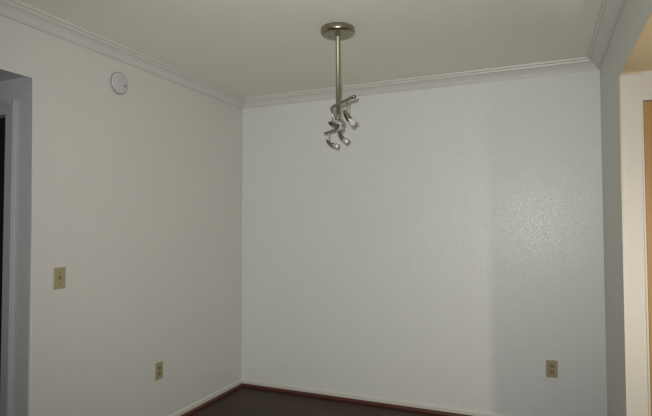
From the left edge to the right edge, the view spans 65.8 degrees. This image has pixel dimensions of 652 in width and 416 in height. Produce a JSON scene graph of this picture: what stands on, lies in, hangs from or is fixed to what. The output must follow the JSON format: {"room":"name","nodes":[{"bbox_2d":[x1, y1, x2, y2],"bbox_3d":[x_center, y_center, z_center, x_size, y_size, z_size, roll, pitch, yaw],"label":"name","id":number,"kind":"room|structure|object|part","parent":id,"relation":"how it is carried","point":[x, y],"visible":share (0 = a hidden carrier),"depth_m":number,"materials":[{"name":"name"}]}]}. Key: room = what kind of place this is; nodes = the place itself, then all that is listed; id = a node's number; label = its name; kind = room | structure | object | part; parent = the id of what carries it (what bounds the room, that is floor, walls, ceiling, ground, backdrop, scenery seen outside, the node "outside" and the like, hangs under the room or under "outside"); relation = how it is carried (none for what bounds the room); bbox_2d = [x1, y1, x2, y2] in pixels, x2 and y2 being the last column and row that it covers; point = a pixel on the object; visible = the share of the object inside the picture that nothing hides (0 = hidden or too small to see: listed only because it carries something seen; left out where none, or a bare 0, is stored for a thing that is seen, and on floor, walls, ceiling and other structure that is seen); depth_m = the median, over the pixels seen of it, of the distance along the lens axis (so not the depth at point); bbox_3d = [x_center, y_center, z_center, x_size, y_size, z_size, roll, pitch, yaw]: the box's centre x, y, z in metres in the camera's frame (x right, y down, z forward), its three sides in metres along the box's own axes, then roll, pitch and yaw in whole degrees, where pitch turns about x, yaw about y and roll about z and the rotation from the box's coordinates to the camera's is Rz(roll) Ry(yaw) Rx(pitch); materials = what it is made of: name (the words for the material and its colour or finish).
{"room":"dining room","nodes":[
{"label":"dining room","id":0,"kind":"room"},
{"bbox_2d":[0,73,16,80],"bbox_3d":[-2.665,-0.710,2.306,1.709,0.050,1.434,-1,-2,23],"label":"ceiling","id":1,"kind":"structure","parent":0,"point":[3,77],"depth_m":2.62,"materials":[{"name":"paint"}]},
{"bbox_2d":[0,78,18,415],"bbox_3d":[-2.356,0.246,2.988,1.709,2.440,0.120,-1,-2,23],"label":"wall","id":2,"kind":"structure","parent":0,"point":[9,89],"depth_m":2.62,"materials":[{"name":"paint"}]},
{"bbox_2d":[0,118,5,379],"bbox_3d":[-2.030,0.486,2.793,0.788,1.935,0.105,-1,-2,23],"label":"door","id":3,"kind":"structure","parent":2,"relation":"in","point":[2,120],"depth_m":2.70,"materials":[{"name":"black paint"}]},
{"bbox_2d":[0,99,17,415],"bbox_3d":[-2.041,0.451,2.768,0.942,2.014,0.022,-1,-2,23],"label":"trim","id":4,"kind":"structure","parent":2,"relation":"attached to","point":[8,108],"depth_m":2.60,"materials":[{"name":"grey paint"}]},
{"bbox_2d":[0,15,241,415],"bbox_3d":[-1.815,0.208,1.923,0.124,2.440,5.516,-1,-2,23],"label":"wall","id":5,"kind":"structure","parent":0,"point":[137,193],"depth_m":3.06,"materials":[{"name":"white paint"}]},
{"bbox_2d":[54,267,65,288],"bbox_3d":[-1.412,0.372,2.681,0.016,0.114,0.070,-1,-2,23],"label":"light switch","id":6,"kind":"object","parent":5,"relation":"attached to","point":[59,272],"visible":1,"depth_m":2.68,"materials":[{"name":"beige plastic"}]},
{"bbox_2d":[109,71,127,94],"bbox_3d":[-1.258,-0.759,3.069,0.029,0.141,0.141,-1,-2,23],"label":"smoke detector","id":7,"kind":"object","parent":5,"relation":"attached to","point":[118,83],"visible":1,"depth_m":3.05,"materials":[{"name":"grey plastic"}]},
{"bbox_2d":[155,361,162,380],"bbox_3d":[-1.112,1.085,3.363,0.007,0.114,0.070,-1,-2,23],"label":"wall outlet","id":8,"kind":"object","parent":5,"relation":"attached to","point":[158,366],"visible":1,"depth_m":3.36,"materials":[{"name":"beige plastic"}]},
{"bbox_2d":[169,379,241,415],"bbox_3d":[-1.087,1.447,3.400,0.010,0.059,1.911,-1,-2,23],"label":"baseboard","id":9,"kind":"structure","parent":5,"relation":"attached to","point":[215,394],"depth_m":3.82,"materials":[{"name":"white paint"}]},
{"bbox_2d":[0,0,624,108],"bbox_3d":[-0.532,-1.000,1.347,2.727,0.072,5.395,-1,-2,23],"label":"trim","id":10,"kind":"structure","parent":5,"relation":"attached to","point":[610,10],"depth_m":3.37,"materials":[{"name":"white paint"}]},
{"bbox_2d":[19,0,601,96],"bbox_3d":[-0.519,-1.074,1.410,2.952,0.080,5.516,-1,-2,23],"label":"ceiling","id":11,"kind":"structure","parent":0,"point":[245,48],"depth_m":2.85,"materials":[{"name":"paint"}]},
{"bbox_2d":[321,22,356,148],"bbox_3d":[0.066,-0.682,2.794,0.187,0.610,0.937,0,-2,2],"label":"track light","id":12,"kind":"object","parent":11,"relation":"hanging from","point":[336,31],"visible":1,"depth_m":2.75,"materials":[{"name":"silver metal"}]},
{"bbox_3d":[0.126,-0.413,2.430,0.046,0.045,0.038,-1,-2,23],"label":"lamp shade","id":13,"kind":"part","parent":12,"relation":"part of","materials":[{"name":"glass"}]},
{"bbox_2d":[189,387,441,415],"bbox_3d":[-0.223,1.439,1.199,7.000,0.080,5.516,-1,-2,23],"label":"floor","id":14,"kind":"structure","parent":0,"point":[245,401],"depth_m":3.76,"materials":[{"name":"brown wood"}]},
{"bbox_2d":[242,69,606,415],"bbox_3d":[0.558,0.268,3.841,2.728,2.440,0.120,-1,-2,23],"label":"wall","id":15,"kind":"structure","parent":0,"point":[450,250],"depth_m":3.68,"materials":[{"name":"white paint"}]},
{"bbox_2d":[181,383,471,415],"bbox_3d":[0.159,1.442,2.860,2.705,0.025,1.900,-1,-2,23],"label":"trim","id":16,"kind":"structure","parent":15,"relation":"attached to","point":[237,387],"depth_m":3.85,"materials":[{"name":"brown wood"}]},
{"bbox_2d":[242,379,511,415],"bbox_3d":[0.535,1.454,3.739,2.727,0.059,0.010,-1,-2,23],"label":"baseboard","id":17,"kind":"structure","parent":15,"relation":"attached to","point":[246,381],"depth_m":3.80,"materials":[{"name":"white paint"}]},
{"bbox_2d":[546,360,557,377],"bbox_3d":[1.497,1.066,3.342,0.070,0.114,0.007,-1,-2,23],"label":"wall outlet","id":18,"kind":"object","parent":15,"relation":"attached to","point":[551,365],"visible":1,"depth_m":3.34,"materials":[{"name":"beige plastic"}]},
{"bbox_2d":[600,0,651,415],"bbox_3d":[0.795,0.162,0.805,0.100,2.440,5.516,-1,-2,23],"label":"wall","id":19,"kind":"structure","parent":0,"point":[629,50],"depth_m":2.48,"materials":[{"name":"paint"}]},
{"bbox_2d":[642,71,651,401],"bbox_3d":[2.648,0.199,2.034,2.339,2.440,0.120,-1,-2,23],"label":"wall","id":20,"kind":"structure","parent":0,"point":[646,75],"depth_m":2.46,"materials":[{"name":"paint"}]},
{"bbox_2d":[640,75,650,415],"bbox_3d":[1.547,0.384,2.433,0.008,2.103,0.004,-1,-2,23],"label":"trim","id":21,"kind":"structure","parent":20,"relation":"attached to","point":[640,75],"depth_m":2.44,"materials":[{"name":"paint"}]},
{"bbox_2d":[643,101,651,415],"bbox_3d":[1.930,0.448,2.260,0.824,1.953,0.105,-1,-2,23],"label":"door","id":22,"kind":"structure","parent":20,"relation":"in","point":[647,105],"depth_m":2.44,"materials":[{"name":"brown wood"}]},
{"bbox_2d":[643,57,651,70],"bbox_3d":[1.724,-0.782,-0.083,2.339,0.050,4.558,-1,-2,23],"label":"ceiling","id":23,"kind":"structure","parent":0,"point":[648,67],"depth_m":2.39,"materials":[{"name":"beige paint"}]}
]}

